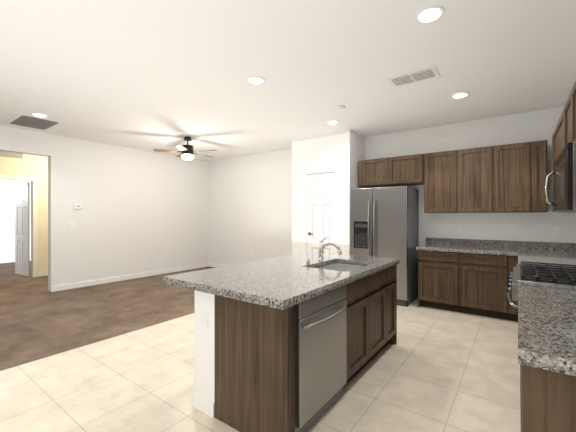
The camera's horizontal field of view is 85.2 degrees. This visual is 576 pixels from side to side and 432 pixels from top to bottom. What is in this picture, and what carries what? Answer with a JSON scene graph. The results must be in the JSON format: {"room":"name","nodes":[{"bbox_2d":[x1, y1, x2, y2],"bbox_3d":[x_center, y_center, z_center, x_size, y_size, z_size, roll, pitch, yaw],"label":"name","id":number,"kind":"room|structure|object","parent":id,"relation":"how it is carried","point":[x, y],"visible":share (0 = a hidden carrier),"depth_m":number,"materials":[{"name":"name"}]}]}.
{"room":"kitchen","nodes":[
{"label":"kitchen","id":0,"kind":"room"},
{"bbox_2d":[0,154,47,276],"bbox_3d":[-6.012,-0.050,6.950,0.120,2.900,7.280,0,0,36],"label":"wall","id":1,"kind":"structure","parent":0,"point":[32,166],"depth_m":7.01,"materials":[{"name":"beige paint"}]},
{"bbox_2d":[0,151,23,159],"bbox_3d":[-6.074,-1.355,6.753,0.010,0.190,0.590,0,0,36],"label":"air vent","id":2,"kind":"object","parent":1,"relation":"in","point":[11,155],"visible":0.67,"depth_m":6.82,"materials":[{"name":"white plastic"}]},
{"bbox_2d":[0,174,37,276],"bbox_3d":[-6.041,0.258,6.797,0.015,2.285,0.970,0,0,36],"label":"door frame","id":3,"kind":"structure","parent":1,"relation":"attached to","point":[35,225],"depth_m":7.14,"materials":[{"name":"white paint"}]},
{"bbox_2d":[15,182,29,276],"bbox_3d":[-6.265,0.308,7.378,0.770,2.160,0.035,0,0,32],"label":"hall door","id":4,"kind":"structure","parent":1,"relation":"in","point":[22,228],"depth_m":7.33,"materials":[{"name":"grey wood"}]},
{"bbox_2d":[38,271,47,276],"bbox_3d":[-4.779,1.347,8.515,0.014,0.094,3.295,0,0,36],"label":"baseboard","id":5,"kind":"structure","parent":1,"relation":"attached to","point":[39,273],"depth_m":7.26,"materials":[{"name":"white paint"}]},
{"bbox_2d":[0,125,208,291],"bbox_3d":[-4.413,-0.050,5.774,0.150,2.900,7.280,0,0,36],"label":"wall","id":6,"kind":"structure","parent":0,"point":[142,211],"depth_m":6.66,"materials":[{"name":"white paint"}]},
{"bbox_2d":[74,204,82,209],"bbox_3d":[-4.076,-0.180,6.085,0.022,0.110,0.150,0,0,36],"label":"thermostat","id":7,"kind":"object","parent":6,"relation":"attached to","point":[78,206],"visible":1,"depth_m":6.08,"materials":[{"name":"white plastic"}]},
{"bbox_2d":[51,263,208,291],"bbox_3d":[-3.264,1.347,7.195,0.017,0.094,3.630,0,0,36],"label":"baseboard","id":8,"kind":"structure","parent":6,"relation":"attached to","point":[88,283],"depth_m":6.76,"materials":[{"name":"white paint"}]},
{"bbox_2d":[0,261,215,370],"bbox_3d":[-5.347,1.447,6.461,8.730,0.106,7.580,0,0,36],"label":"floor","id":9,"kind":"structure","parent":0,"point":[38,320],"depth_m":4.57,"materials":[{"name":"brown carpet"}]},
{"bbox_2d":[0,297,520,431],"bbox_3d":[0.015,1.450,2.520,4.580,0.100,7.580,0,0,36],"label":"floor","id":10,"kind":"structure","parent":0,"point":[435,370],"depth_m":2.58,"materials":[{"name":"beige tile"}]},
{"bbox_2d":[192,263,398,431],"bbox_3d":[0.270,0.961,2.849,0.927,0.879,2.036,0,0,36],"label":"kitchen island","id":11,"kind":"object","parent":10,"relation":"on","point":[298,342],"depth_m":2.09,"materials":[{"name":"wood"}]},
{"bbox_2d":[163,252,398,310],"bbox_3d":[0.127,0.495,2.934,1.170,0.050,2.120,0,0,36],"label":"island countertop","id":12,"kind":"structure","parent":11,"relation":"on","point":[279,282],"depth_m":2.39,"materials":[{"name":"grey stone"}]},
{"bbox_2d":[319,235,342,258],"bbox_3d":[0.433,0.335,3.243,0.273,0.270,0.066,0,0,36],"label":"faucet","id":13,"kind":"object","parent":12,"relation":"on","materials":[{"name":"silver metal"}]},
{"bbox_2d":[323,263,362,270],"bbox_3d":[0.510,0.602,3.050,0.462,0.188,0.692,0,0,36],"label":"sink","id":14,"kind":"object","parent":12,"relation":"in","point":[334,266],"depth_m":3.38,"materials":[{"name":"silver metal"}]},
{"bbox_2d":[350,186,418,306],"bbox_3d":[1.635,0.465,5.340,0.950,1.870,0.777,0,0,36],"label":"fridge","id":15,"kind":"object","parent":10,"relation":"on","point":[384,222],"visible":0.62,"depth_m":5.04,"materials":[{"name":"grey metal"}]},
{"bbox_2d":[416,249,467,313],"bbox_3d":[2.431,0.960,4.865,0.637,0.880,0.633,0,0,36],"label":"base cabinet","id":16,"kind":"object","parent":10,"relation":"on","point":[442,277],"depth_m":4.61,"materials":[{"name":"wood"}]},
{"bbox_2d":[416,245,575,256],"bbox_3d":[2.926,0.494,4.492,1.916,0.050,0.646,0,0,36],"label":"countertop","id":17,"kind":"structure","parent":16,"relation":"on","point":[435,248],"depth_m":4.39,"materials":[{"name":"grey stone"}]},
{"bbox_2d":[468,253,507,319],"bbox_3d":[2.826,0.960,4.574,0.631,0.880,0.633,0,0,36],"label":"base cabinet","id":18,"kind":"object","parent":10,"relation":"on","point":[468,276],"depth_m":4.28,"materials":[{"name":"wood"}]},
{"bbox_2d":[506,261,575,307],"bbox_3d":[2.184,0.907,2.490,0.725,0.985,0.988,0,0,36],"label":"range","id":19,"kind":"object","parent":10,"relation":"on","point":[549,273],"visible":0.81,"depth_m":2.41,"materials":[{"name":"grey metal"}]},
{"bbox_2d":[520,365,575,431],"bbox_3d":[1.269,0.960,1.162,0.643,0.880,0.576,0,0,36],"label":"base cabinet","id":20,"kind":"object","parent":10,"relation":"on","point":[547,400],"depth_m":1.08,"materials":[{"name":"wood"}]},
{"bbox_2d":[516,281,575,376],"bbox_3d":[1.498,0.494,1.484,0.656,0.050,1.426,0,0,36],"label":"countertop","id":21,"kind":"structure","parent":20,"relation":"on","point":[545,314],"depth_m":1.32,"materials":[{"name":"grey stone"}]},
{"bbox_2d":[0,0,575,161],"bbox_3d":[-3.502,-1.560,5.105,13.310,0.120,7.580,0,0,36],"label":"ceiling","id":22,"kind":"structure","parent":0,"point":[148,75],"depth_m":3.14,"materials":[{"name":"white paint"}]},
{"bbox_2d":[5,113,62,130],"bbox_3d":[-4.081,-1.495,5.034,0.800,0.008,0.560,0,0,36],"label":"ceiling vent","id":23,"kind":"object","parent":22,"relation":"in","point":[24,120],"visible":0.98,"depth_m":5.00,"materials":[{"name":"white plastic"}]},
{"bbox_2d":[31,113,47,117],"bbox_3d":[-3.686,-1.494,4.644,0.200,0.011,0.200,0,0,36],"label":"recessed light","id":24,"kind":"object","parent":22,"relation":"in","point":[39,115],"visible":0.98,"depth_m":4.64,"materials":[{"name":"white paint"}]},
{"bbox_2d":[153,136,215,159],"bbox_3d":[-1.878,-1.235,5.972,1.176,0.530,1.119,0,0,36],"label":"ceiling fan","id":25,"kind":"object","parent":22,"relation":"hanging from","point":[187,151],"visible":1,"depth_m":5.85,"materials":[{"name":"brown wood"}]},
{"bbox_2d":[247,76,264,83],"bbox_3d":[-0.356,-1.494,3.451,0.200,0.011,0.200,0,0,36],"label":"recessed light","id":26,"kind":"object","parent":22,"relation":"in","point":[255,80],"visible":0.96,"depth_m":3.44,"materials":[{"name":"white paint"}]},
{"bbox_2d":[327,120,338,123],"bbox_3d":[0.717,-1.494,4.995,0.200,0.011,0.200,0,0,36],"label":"recessed light","id":27,"kind":"object","parent":22,"relation":"in","point":[333,122],"visible":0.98,"depth_m":4.99,"materials":[{"name":"white paint"}]},
{"bbox_2d":[335,105,344,110],"bbox_3d":[0.716,-1.481,4.301,0.140,0.036,0.140,0,0,36],"label":"smoke detector","id":28,"kind":"object","parent":22,"relation":"attached to","point":[339,107],"visible":1,"depth_m":4.26,"materials":[{"name":"white plastic"}]},
{"bbox_2d":[385,66,440,87],"bbox_3d":[1.349,-1.494,3.389,0.500,0.011,0.300,0,0,36],"label":"ceiling vent","id":29,"kind":"object","parent":22,"relation":"in","point":[424,74],"visible":1,"depth_m":3.36,"materials":[{"name":"white plastic"}]},
{"bbox_2d":[415,5,444,23],"bbox_3d":[1.053,-1.494,2.328,0.200,0.011,0.200,0,0,36],"label":"recessed light","id":30,"kind":"object","parent":22,"relation":"in","point":[429,14],"visible":1,"depth_m":2.31,"materials":[{"name":"white paint"}]},
{"bbox_2d":[451,92,468,98],"bbox_3d":[2.132,-1.494,3.881,0.200,0.011,0.200,0,0,36],"label":"recessed light","id":31,"kind":"object","parent":22,"relation":"in","point":[459,95],"visible":0.96,"depth_m":3.87,"materials":[{"name":"white paint"}]},
{"bbox_2d":[292,129,364,254],"bbox_3d":[0.773,-0.050,6.059,1.230,2.900,0.680,0,0,36],"label":"wall","id":32,"kind":"structure","parent":0,"point":[344,150],"depth_m":5.69,"materials":[{"name":"white paint"}]},
{"bbox_2d":[302,166,339,253],"bbox_3d":[0.626,0.258,5.809,0.800,2.285,0.136,0,0,36],"label":"door frame","id":33,"kind":"structure","parent":32,"relation":"attached to","point":[306,172],"depth_m":5.75,"materials":[{"name":"white paint"}]},
{"bbox_2d":[307,172,334,253],"bbox_3d":[0.595,0.303,5.766,0.596,2.170,0.096,0,0,36],"label":"pantry door","id":34,"kind":"structure","parent":32,"relation":"in","point":[320,206],"depth_m":5.78,"materials":[{"name":"white wood"}]},
{"bbox_2d":[209,106,575,265],"bbox_3d":[-1.302,-0.050,8.099,13.310,2.900,0.150,0,0,36],"label":"wall","id":35,"kind":"structure","parent":0,"point":[250,203],"depth_m":5.68,"materials":[{"name":"white paint"}]},
{"bbox_2d":[209,263,226,266],"bbox_3d":[-0.847,1.347,7.662,3.280,0.094,0.014,0,0,36],"label":"baseboard","id":36,"kind":"structure","parent":35,"relation":"attached to","point":[210,264],"depth_m":8.47,"materials":[{"name":"white paint"}]},
{"bbox_2d":[359,157,398,187],"bbox_3d":[1.624,-0.765,5.622,0.611,0.470,0.368,0,0,36],"label":"upper cabinet","id":37,"kind":"object","parent":35,"relation":"attached to","point":[373,173],"depth_m":5.48,"materials":[{"name":"brown wood"}]},
{"bbox_2d":[391,154,422,185],"bbox_3d":[2.023,-0.765,5.329,0.611,0.470,0.368,0,0,36],"label":"upper cabinet","id":38,"kind":"object","parent":35,"relation":"attached to","point":[405,170],"depth_m":5.16,"materials":[{"name":"brown wood"}]},
{"bbox_2d":[423,149,462,212],"bbox_3d":[2.493,-0.525,4.984,0.534,0.950,0.368,0,0,36],"label":"upper cabinet","id":39,"kind":"object","parent":35,"relation":"attached to","point":[442,171],"depth_m":4.84,"materials":[{"name":"brown wood"}]},
{"bbox_2d":[463,145,498,212],"bbox_3d":[2.839,-0.525,4.729,0.585,0.950,0.368,0,0,36],"label":"upper cabinet","id":40,"kind":"object","parent":35,"relation":"attached to","point":[481,164],"depth_m":4.54,"materials":[{"name":"brown wood"}]},
{"bbox_2d":[424,237,575,248],"bbox_3d":[3.104,0.417,4.751,1.896,0.105,0.020,0,0,36],"label":"backsplash","id":41,"kind":"structure","parent":35,"relation":"attached to","point":[429,241],"depth_m":4.62,"materials":[{"name":"grey stone"}]},
{"bbox_2d":[499,141,538,212],"bbox_3d":[3.190,-0.525,4.471,0.565,0.950,0.368,0,0,36],"label":"upper cabinet","id":42,"kind":"object","parent":35,"relation":"attached to","point":[508,178],"depth_m":4.28,"materials":[{"name":"brown wood"}]},
{"bbox_2d":[539,140,546,211],"bbox_3d":[3.407,-0.525,4.312,0.234,0.950,0.368,0,0,36],"label":"upper cabinet","id":43,"kind":"object","parent":35,"relation":"attached to","point":[542,144],"depth_m":4.12,"materials":[{"name":"brown wood"}]},
{"bbox_2d":[516,253,575,266],"bbox_3d":[2.880,0.494,3.365,0.656,0.050,1.226,0,0,36],"label":"countertop","id":44,"kind":"structure","parent":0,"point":[557,258],"depth_m":3.46,"materials":[{"name":"grey stone"}]},
{"bbox_3d":[1.800,-0.050,1.209,0.150,2.900,7.280,0,0,36],"label":"wall","id":45,"kind":"structure","parent":0,"visible":0},
{"bbox_2d":[552,111,562,211],"bbox_3d":[2.997,-0.525,3.240,0.318,0.950,1.297,0,0,36],"label":"upper cabinet","id":46,"kind":"object","parent":45,"relation":"attached to","point":[557,137],"depth_m":3.48,"materials":[{"name":"brown wood"}]},
{"bbox_2d":[563,102,566,147],"bbox_3d":[2.485,-0.750,2.543,0.318,0.500,0.558,0,0,36],"label":"upper cabinet","id":47,"kind":"object","parent":45,"relation":"attached to","point":[565,108],"depth_m":2.81,"materials":[{"name":"brown wood"}]},
{"bbox_2d":[567,81,575,142],"bbox_3d":[2.223,-0.750,2.187,0.318,0.500,0.558,0,0,36],"label":"upper cabinet","id":48,"kind":"object","parent":45,"relation":"attached to","point":[571,102],"depth_m":2.45,"materials":[{"name":"brown wood"}]},
{"bbox_2d":[545,142,575,212],"bbox_3d":[2.295,-0.262,2.408,0.461,0.463,0.988,0,0,36],"label":"microwave","id":49,"kind":"object","parent":48,"relation":"attached to","point":[563,173],"visible":1,"depth_m":2.17,"materials":[{"name":"silver metal"}]}
]}

